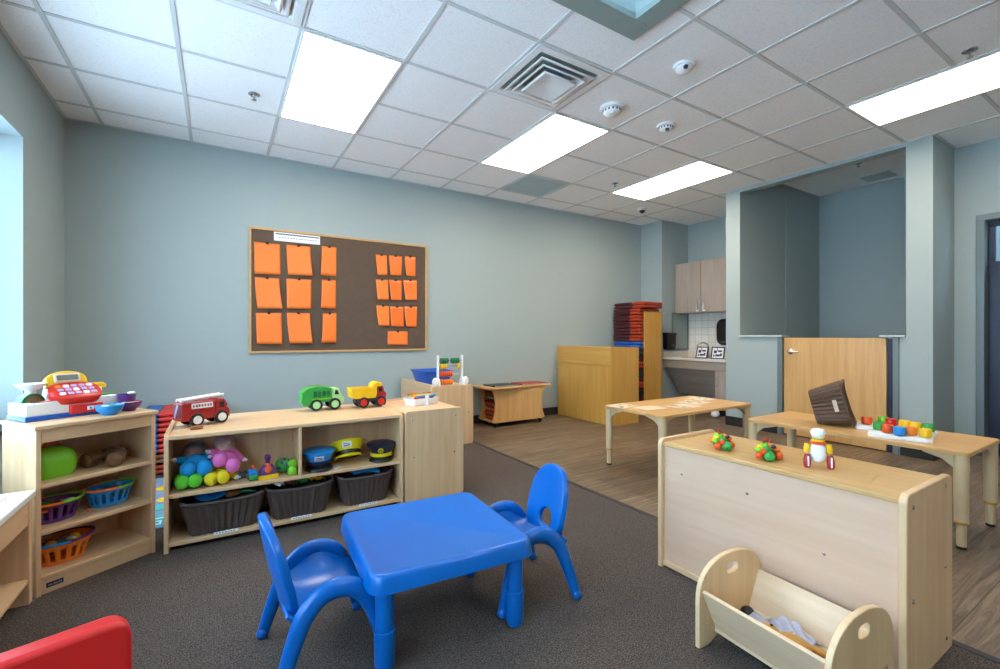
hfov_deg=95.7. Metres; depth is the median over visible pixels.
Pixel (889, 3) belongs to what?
grid
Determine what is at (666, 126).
smoke detector
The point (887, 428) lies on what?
peg
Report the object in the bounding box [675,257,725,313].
upper cabinet
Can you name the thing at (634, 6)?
window
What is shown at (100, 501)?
basket
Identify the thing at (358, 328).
bulletin board
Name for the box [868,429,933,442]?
board
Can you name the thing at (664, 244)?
wall
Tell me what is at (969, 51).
sprinkler head
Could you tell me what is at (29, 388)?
bowl
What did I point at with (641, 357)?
mat
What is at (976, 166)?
wall
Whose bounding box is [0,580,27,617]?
shelf
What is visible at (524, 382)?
picture book
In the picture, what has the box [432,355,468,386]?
abacus
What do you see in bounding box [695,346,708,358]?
framed sign
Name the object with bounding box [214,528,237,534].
label
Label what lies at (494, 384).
picture book
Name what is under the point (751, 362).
wall
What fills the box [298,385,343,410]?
truck
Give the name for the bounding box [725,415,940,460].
baseboard
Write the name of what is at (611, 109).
smoke detector
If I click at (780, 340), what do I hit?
trim
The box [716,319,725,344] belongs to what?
dispenser
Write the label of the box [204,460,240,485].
doll
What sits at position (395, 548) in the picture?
table
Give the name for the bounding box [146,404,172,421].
mat
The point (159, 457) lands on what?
mat
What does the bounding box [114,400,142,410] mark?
bowl
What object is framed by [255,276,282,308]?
paper
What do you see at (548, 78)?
ceiling vent
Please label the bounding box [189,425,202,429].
wooden block
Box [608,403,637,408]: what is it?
paper sheet
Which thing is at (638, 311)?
mat
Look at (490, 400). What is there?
picture book
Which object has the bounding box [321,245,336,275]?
paper
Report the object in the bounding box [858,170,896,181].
ceiling vent
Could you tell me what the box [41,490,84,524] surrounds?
basket
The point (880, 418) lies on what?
peg
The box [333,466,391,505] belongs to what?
wicker basket
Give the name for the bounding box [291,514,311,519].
label
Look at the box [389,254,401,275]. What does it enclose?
paper
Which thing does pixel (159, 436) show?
mat
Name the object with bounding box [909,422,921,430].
peg
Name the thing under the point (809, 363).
door
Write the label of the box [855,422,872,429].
board
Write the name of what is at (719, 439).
cluster
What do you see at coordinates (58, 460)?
bag
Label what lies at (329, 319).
paper
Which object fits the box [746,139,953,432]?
wall
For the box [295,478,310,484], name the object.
toy car
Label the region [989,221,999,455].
door
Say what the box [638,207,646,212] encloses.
security camera
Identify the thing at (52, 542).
food
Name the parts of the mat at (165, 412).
panel, panel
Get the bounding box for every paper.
[254,241,280,274]
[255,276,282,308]
[256,311,281,343]
[286,244,312,275]
[286,278,310,308]
[287,312,312,342]
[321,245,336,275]
[321,278,335,308]
[322,312,336,342]
[376,253,386,274]
[376,278,388,299]
[376,304,389,325]
[387,330,407,344]
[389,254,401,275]
[389,279,401,299]
[390,305,403,326]
[403,279,416,299]
[404,305,416,326]
[405,255,415,276]
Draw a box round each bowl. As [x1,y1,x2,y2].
[13,382,46,394]
[94,403,124,415]
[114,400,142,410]
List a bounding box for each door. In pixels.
[784,338,887,450]
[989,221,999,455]
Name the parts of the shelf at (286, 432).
panel, panel, shelf, panel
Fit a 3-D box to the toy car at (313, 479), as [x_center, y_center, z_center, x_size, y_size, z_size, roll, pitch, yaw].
[-1.097,0.846,2.707,0.051,0.055,0.093,0,0,35]
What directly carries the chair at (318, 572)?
on the carpet at (201, 606)
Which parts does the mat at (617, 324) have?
panel, panel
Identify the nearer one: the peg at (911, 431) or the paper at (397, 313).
the peg at (911, 431)
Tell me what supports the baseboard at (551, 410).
attached to the wall at (156, 228)
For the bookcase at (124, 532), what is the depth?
2.12 m
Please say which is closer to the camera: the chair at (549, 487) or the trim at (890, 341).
the chair at (549, 487)
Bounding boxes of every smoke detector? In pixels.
[600,101,623,117]
[657,121,675,132]
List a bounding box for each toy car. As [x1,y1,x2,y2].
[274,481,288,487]
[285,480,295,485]
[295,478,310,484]
[309,476,324,481]
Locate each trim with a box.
[473,441,999,663]
[552,0,689,40]
[739,335,905,336]
[777,337,898,454]
[888,339,892,452]
[976,212,999,455]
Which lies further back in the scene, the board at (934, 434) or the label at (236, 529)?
the board at (934, 434)
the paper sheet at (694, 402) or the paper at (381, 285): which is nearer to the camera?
the paper sheet at (694, 402)
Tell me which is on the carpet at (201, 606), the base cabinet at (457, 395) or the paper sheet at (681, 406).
the base cabinet at (457, 395)
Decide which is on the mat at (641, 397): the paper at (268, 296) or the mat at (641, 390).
the mat at (641, 390)
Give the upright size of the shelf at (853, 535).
0.605 m
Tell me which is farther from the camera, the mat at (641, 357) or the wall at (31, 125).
the mat at (641, 357)
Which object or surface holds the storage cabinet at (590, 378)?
on the floor
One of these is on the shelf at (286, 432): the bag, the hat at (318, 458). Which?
the hat at (318, 458)
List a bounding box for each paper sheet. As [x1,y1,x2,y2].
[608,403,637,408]
[632,406,667,410]
[665,403,702,408]
[677,400,709,404]
[684,397,715,400]
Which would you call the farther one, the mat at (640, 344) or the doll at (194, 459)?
the mat at (640, 344)
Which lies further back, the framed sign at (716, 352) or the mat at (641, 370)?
the mat at (641, 370)
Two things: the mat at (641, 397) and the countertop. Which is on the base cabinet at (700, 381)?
the countertop
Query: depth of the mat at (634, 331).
6.54 m
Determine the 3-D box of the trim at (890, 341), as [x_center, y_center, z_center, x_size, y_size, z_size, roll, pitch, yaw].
[3.676,0.560,4.234,0.090,1.060,0.055,0,0,-32]
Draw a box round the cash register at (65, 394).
[7,371,117,422]
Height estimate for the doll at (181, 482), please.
0.102 m
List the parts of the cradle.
panel, panel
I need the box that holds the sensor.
[673,59,694,74]
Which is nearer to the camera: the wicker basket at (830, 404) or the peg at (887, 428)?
the peg at (887, 428)
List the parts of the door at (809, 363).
handle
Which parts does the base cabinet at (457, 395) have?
panel, panel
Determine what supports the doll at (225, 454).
on the doll at (221, 475)
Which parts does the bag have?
handle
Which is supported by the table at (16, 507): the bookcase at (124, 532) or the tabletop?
the tabletop
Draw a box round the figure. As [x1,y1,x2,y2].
[287,458,296,474]
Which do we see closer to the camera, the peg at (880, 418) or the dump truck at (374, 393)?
the peg at (880, 418)
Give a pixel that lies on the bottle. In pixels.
(715, 414)
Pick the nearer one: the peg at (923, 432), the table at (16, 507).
the table at (16, 507)
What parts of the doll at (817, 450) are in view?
leg, arm, arm, leg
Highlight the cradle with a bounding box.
[695,547,893,668]
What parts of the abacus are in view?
post, post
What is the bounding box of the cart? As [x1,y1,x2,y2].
[473,383,550,426]
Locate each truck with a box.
[173,392,229,425]
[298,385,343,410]
[347,381,385,407]
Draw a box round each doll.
[171,442,212,476]
[174,471,203,489]
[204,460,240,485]
[205,436,247,472]
[803,428,834,469]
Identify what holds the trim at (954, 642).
attached to the floor
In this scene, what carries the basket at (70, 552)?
on the bookcase at (124, 532)
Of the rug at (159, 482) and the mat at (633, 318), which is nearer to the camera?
the rug at (159, 482)
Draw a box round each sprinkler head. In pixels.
[248,91,259,100]
[961,46,978,58]
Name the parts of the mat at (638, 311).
panel, panel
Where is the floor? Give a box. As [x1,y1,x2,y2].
[473,412,999,658]
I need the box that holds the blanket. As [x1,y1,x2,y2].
[766,616,823,645]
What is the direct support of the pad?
on the cradle
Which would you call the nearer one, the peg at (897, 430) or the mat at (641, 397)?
the peg at (897, 430)
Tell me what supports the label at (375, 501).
attached to the shelf at (286, 432)
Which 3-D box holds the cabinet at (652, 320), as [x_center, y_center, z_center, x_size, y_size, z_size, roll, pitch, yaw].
[2.027,0.375,6.715,0.420,1.430,0.560,0,0,-32]
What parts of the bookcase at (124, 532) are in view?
panel, panel, shelf, shelf, shelf, rail, panel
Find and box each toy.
[79,446,117,467]
[105,446,128,466]
[258,454,277,479]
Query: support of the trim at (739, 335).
attached to the wall at (751, 362)
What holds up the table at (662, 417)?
on the floor
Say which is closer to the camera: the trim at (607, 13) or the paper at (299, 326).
the trim at (607, 13)
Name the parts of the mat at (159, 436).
panel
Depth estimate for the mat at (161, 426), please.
3.52 m
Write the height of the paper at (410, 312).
0.248 m
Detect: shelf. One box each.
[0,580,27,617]
[164,403,402,554]
[385,398,462,501]
[658,429,951,668]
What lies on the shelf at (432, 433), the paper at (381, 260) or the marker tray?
the marker tray
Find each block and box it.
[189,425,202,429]
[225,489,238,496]
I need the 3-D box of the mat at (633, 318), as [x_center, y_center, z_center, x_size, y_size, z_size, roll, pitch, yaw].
[2.000,-0.246,6.698,0.404,0.088,0.500,0,0,-32]
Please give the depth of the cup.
2.25 m
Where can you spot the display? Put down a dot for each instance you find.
(64, 380)
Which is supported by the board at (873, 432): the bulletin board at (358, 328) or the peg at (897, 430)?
the peg at (897, 430)
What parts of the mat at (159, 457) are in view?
panel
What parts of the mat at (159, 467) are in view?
panel, panel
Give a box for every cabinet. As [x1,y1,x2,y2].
[401,378,472,443]
[557,346,638,425]
[613,311,661,400]
[663,359,725,415]
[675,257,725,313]
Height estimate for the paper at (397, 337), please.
0.170 m
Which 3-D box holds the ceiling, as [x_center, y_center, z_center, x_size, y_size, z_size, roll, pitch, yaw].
[2.169,-1.890,2.309,8.640,0.280,8.440,0,0,-32]
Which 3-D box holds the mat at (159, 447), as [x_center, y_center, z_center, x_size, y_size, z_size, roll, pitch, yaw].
[-2.662,0.878,3.783,0.500,0.074,0.504,0,0,-32]
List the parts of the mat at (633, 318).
panel, panel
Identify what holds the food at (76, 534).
in the basket at (70, 552)
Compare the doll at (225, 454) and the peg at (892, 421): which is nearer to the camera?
the doll at (225, 454)
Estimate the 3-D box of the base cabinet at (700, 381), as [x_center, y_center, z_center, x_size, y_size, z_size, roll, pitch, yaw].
[3.050,0.725,6.478,0.631,0.730,1.270,0,0,-32]
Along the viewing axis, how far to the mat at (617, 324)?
6.55 m
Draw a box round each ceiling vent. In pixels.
[219,0,306,26]
[489,44,610,111]
[501,175,568,196]
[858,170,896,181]
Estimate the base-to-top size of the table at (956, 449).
0.500 m
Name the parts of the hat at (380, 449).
crown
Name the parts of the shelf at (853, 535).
rail, panel, panel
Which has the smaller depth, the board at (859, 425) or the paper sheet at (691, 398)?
the board at (859, 425)
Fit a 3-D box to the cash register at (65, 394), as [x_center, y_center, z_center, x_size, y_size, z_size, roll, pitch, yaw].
[-2.033,0.272,2.133,0.185,0.207,0.358,0,0,23]
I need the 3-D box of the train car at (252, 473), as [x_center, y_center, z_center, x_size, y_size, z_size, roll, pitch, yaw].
[-1.368,0.760,2.506,0.044,0.077,0.062,0,0,-40]
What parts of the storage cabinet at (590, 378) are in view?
panel, panel, panel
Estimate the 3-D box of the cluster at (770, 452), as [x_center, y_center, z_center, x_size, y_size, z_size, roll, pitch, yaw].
[1.086,0.459,1.836,0.120,0.081,0.102,0,0,-38]
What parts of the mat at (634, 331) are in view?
panel, panel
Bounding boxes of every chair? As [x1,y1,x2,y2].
[0,615,131,668]
[256,512,374,668]
[466,463,581,618]
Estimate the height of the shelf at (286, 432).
0.597 m
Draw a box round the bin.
[410,368,453,384]
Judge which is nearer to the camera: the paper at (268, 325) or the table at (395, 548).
the table at (395, 548)
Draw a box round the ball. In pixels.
[275,457,289,471]
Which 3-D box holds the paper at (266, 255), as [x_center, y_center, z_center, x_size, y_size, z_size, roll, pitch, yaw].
[-2.254,-0.750,4.388,0.230,0.320,0.016,0,0,-32]
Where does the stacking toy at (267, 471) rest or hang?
on the shelf at (286, 432)
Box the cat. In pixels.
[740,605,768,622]
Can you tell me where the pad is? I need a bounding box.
[751,607,827,658]
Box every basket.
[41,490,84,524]
[41,525,95,566]
[81,477,135,507]
[178,485,264,536]
[264,474,333,519]
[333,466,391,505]
[808,379,856,425]
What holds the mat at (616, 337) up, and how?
on the mat at (640, 344)
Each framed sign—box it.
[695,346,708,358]
[710,347,724,358]
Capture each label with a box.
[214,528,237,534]
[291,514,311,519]
[359,501,376,506]
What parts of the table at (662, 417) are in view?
leg, leg, leg, leg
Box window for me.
[611,0,652,13]
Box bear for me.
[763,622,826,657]
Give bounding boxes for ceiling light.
[279,29,403,133]
[480,112,609,173]
[611,160,733,200]
[846,51,999,126]
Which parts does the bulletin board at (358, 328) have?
title strip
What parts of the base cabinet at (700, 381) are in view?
knee panel, door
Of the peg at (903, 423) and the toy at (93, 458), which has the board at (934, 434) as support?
the peg at (903, 423)
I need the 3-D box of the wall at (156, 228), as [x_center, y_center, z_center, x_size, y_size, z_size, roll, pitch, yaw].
[-0.768,-0.355,5.406,7.010,2.890,0.120,0,0,-32]
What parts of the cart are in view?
panel, panel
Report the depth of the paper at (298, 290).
4.54 m
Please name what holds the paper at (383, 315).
attached to the bulletin board at (358, 328)
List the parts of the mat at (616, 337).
panel, panel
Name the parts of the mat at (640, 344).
panel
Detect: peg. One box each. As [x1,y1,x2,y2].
[861,416,871,424]
[873,421,884,429]
[878,416,888,422]
[882,424,893,432]
[885,418,896,425]
[893,426,905,435]
[898,420,910,426]
[905,426,916,435]
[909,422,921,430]
[919,428,931,437]
[922,423,934,431]
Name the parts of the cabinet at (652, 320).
panel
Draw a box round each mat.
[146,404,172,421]
[155,421,170,432]
[155,432,164,442]
[155,442,163,453]
[155,453,163,463]
[155,463,163,474]
[613,315,643,321]
[613,335,643,340]
[614,301,661,308]
[614,308,658,315]
[614,322,643,327]
[614,328,643,334]
[614,341,643,347]
[639,348,643,354]
[639,354,643,360]
[639,361,643,367]
[639,368,643,374]
[639,374,643,380]
[639,381,643,387]
[639,388,643,394]
[639,394,643,400]
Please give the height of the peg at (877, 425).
0.049 m
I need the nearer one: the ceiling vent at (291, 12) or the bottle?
the ceiling vent at (291, 12)
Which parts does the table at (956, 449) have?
leg, leg, leg, leg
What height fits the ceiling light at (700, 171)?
0.042 m
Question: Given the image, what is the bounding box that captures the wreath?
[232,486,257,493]
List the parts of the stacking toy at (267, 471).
orange knob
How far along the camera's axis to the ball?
2.62 m
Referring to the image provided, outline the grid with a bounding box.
[0,0,999,225]
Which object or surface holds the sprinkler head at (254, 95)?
attached to the ceiling
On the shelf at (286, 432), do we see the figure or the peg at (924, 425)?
the figure
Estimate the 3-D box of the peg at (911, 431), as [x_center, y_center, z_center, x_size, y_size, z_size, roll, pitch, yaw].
[2.328,0.542,2.566,0.056,0.049,0.056,0,0,-32]
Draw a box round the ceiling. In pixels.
[0,0,999,224]
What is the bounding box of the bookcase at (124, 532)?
[0,408,157,597]
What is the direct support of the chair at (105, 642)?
on the carpet at (201, 606)
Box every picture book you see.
[483,383,518,386]
[485,399,494,403]
[511,381,548,384]
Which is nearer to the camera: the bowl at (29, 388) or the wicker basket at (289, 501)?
the bowl at (29, 388)
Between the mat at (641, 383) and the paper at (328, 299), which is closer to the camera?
the paper at (328, 299)
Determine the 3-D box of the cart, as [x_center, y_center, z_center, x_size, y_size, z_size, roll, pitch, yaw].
[0.184,0.851,5.654,0.990,0.478,0.422,0,0,-32]
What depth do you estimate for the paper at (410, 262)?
5.15 m
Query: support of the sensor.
attached to the ceiling
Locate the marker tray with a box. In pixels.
[403,395,438,405]
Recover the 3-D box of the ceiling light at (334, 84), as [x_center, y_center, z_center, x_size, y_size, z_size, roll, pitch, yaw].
[-1.185,-1.759,3.245,0.598,0.042,1.207,0,0,-32]
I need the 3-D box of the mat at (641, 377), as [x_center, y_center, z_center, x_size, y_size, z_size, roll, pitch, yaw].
[2.002,0.604,6.699,0.404,0.088,0.500,0,0,-32]
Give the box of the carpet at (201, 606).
[0,442,999,668]
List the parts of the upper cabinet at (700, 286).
door, door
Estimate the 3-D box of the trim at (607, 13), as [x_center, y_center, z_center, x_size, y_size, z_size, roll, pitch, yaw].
[0.580,-1.744,1.803,1.245,0.032,1.235,0,0,-32]
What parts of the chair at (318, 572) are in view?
backrest, frame, seat, frame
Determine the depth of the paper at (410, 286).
5.15 m
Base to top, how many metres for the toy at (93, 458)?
0.072 m
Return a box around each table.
[0,490,35,617]
[341,492,531,668]
[605,396,750,464]
[748,411,999,549]
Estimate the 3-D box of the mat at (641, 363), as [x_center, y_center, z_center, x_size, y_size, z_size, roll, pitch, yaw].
[2.001,0.415,6.693,0.404,0.088,0.500,0,0,-32]
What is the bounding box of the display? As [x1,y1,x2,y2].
[43,371,87,389]
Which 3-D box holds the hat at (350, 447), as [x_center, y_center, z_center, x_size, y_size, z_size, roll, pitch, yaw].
[-0.975,0.719,2.881,0.203,0.163,0.268,0,0,-12]
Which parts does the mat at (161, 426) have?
panel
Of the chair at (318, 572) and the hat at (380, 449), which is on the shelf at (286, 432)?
the hat at (380, 449)
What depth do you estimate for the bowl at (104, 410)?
2.12 m
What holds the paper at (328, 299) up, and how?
attached to the bulletin board at (358, 328)
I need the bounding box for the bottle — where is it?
[711,411,719,417]
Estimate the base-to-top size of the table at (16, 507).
0.458 m
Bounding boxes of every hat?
[302,446,334,472]
[330,437,363,460]
[367,439,394,462]
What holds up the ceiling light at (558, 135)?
attached to the ceiling
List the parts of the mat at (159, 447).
panel, panel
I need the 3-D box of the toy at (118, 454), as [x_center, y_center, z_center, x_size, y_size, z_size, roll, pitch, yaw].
[-1.868,0.588,2.211,0.072,0.072,0.153,0,0,-32]
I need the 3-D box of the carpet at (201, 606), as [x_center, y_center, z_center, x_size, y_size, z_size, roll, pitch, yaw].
[-0.093,1.113,0.942,3.555,0.054,8.500,0,0,-32]
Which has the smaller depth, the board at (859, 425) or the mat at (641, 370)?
the board at (859, 425)
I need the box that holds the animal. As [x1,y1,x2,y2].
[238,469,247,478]
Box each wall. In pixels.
[0,29,63,493]
[64,119,640,414]
[641,220,687,398]
[687,199,790,398]
[726,135,937,454]
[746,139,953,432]
[954,137,999,435]
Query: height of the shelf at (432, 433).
0.598 m
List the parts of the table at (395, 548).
leg, leg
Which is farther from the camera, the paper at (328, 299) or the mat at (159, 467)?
the paper at (328, 299)
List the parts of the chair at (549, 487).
frame, seat, frame, backrest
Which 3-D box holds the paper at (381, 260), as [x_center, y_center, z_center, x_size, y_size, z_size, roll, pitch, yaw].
[-1.300,-0.781,4.974,0.125,0.243,0.025,0,0,-32]
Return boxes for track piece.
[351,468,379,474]
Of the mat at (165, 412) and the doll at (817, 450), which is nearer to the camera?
the doll at (817, 450)
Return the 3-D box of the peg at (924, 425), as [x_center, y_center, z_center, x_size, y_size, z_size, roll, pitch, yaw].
[2.517,0.542,2.659,0.056,0.049,0.056,0,0,-32]
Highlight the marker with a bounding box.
[416,394,435,397]
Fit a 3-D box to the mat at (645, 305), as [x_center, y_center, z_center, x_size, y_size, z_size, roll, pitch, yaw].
[2.029,-0.435,6.669,0.404,0.088,0.560,0,0,-32]
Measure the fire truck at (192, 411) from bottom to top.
0.168 m
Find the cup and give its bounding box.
[117,391,136,402]
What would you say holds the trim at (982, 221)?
attached to the wall at (976, 166)
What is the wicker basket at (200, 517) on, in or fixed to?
on the shelf at (286, 432)
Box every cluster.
[709,429,734,450]
[754,438,782,461]
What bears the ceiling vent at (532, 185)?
in the ceiling
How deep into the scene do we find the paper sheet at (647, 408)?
3.64 m
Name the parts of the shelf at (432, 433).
panel, panel, panel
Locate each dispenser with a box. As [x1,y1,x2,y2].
[663,333,676,348]
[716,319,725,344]
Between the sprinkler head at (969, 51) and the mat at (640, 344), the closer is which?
the sprinkler head at (969, 51)
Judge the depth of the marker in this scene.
3.26 m
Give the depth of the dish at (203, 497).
2.42 m
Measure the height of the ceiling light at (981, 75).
0.042 m
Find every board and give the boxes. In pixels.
[249,226,426,352]
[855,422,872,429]
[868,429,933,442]
[917,431,937,436]
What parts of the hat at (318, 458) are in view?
crown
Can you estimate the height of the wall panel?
0.570 m
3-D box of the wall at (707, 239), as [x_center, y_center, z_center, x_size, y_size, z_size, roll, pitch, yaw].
[3.417,-0.355,6.600,0.138,2.890,1.460,0,0,-32]
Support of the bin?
on the base cabinet at (457, 395)
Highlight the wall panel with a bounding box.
[671,313,688,349]
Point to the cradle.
(862, 638)
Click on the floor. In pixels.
(578, 446)
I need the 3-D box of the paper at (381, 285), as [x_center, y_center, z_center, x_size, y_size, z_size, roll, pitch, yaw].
[-1.292,-0.511,4.979,0.140,0.236,0.025,0,0,-32]
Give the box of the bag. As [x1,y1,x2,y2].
[41,441,76,480]
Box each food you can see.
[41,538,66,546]
[44,540,56,545]
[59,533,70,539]
[70,532,80,539]
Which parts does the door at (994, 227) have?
pane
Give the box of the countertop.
[662,351,725,362]
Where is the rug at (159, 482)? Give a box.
[155,478,163,528]
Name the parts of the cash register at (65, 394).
cash drawer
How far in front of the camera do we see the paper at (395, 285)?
5.06 m
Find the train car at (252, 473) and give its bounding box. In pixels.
[248,465,257,480]
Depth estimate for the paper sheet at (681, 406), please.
3.75 m
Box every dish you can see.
[194,490,228,500]
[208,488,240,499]
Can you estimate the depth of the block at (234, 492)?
2.45 m
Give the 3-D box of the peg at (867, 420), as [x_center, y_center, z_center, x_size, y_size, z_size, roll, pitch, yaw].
[2.338,0.542,2.887,0.056,0.049,0.056,0,0,-32]
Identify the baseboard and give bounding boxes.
[473,407,557,423]
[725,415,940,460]
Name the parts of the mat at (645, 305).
panel, panel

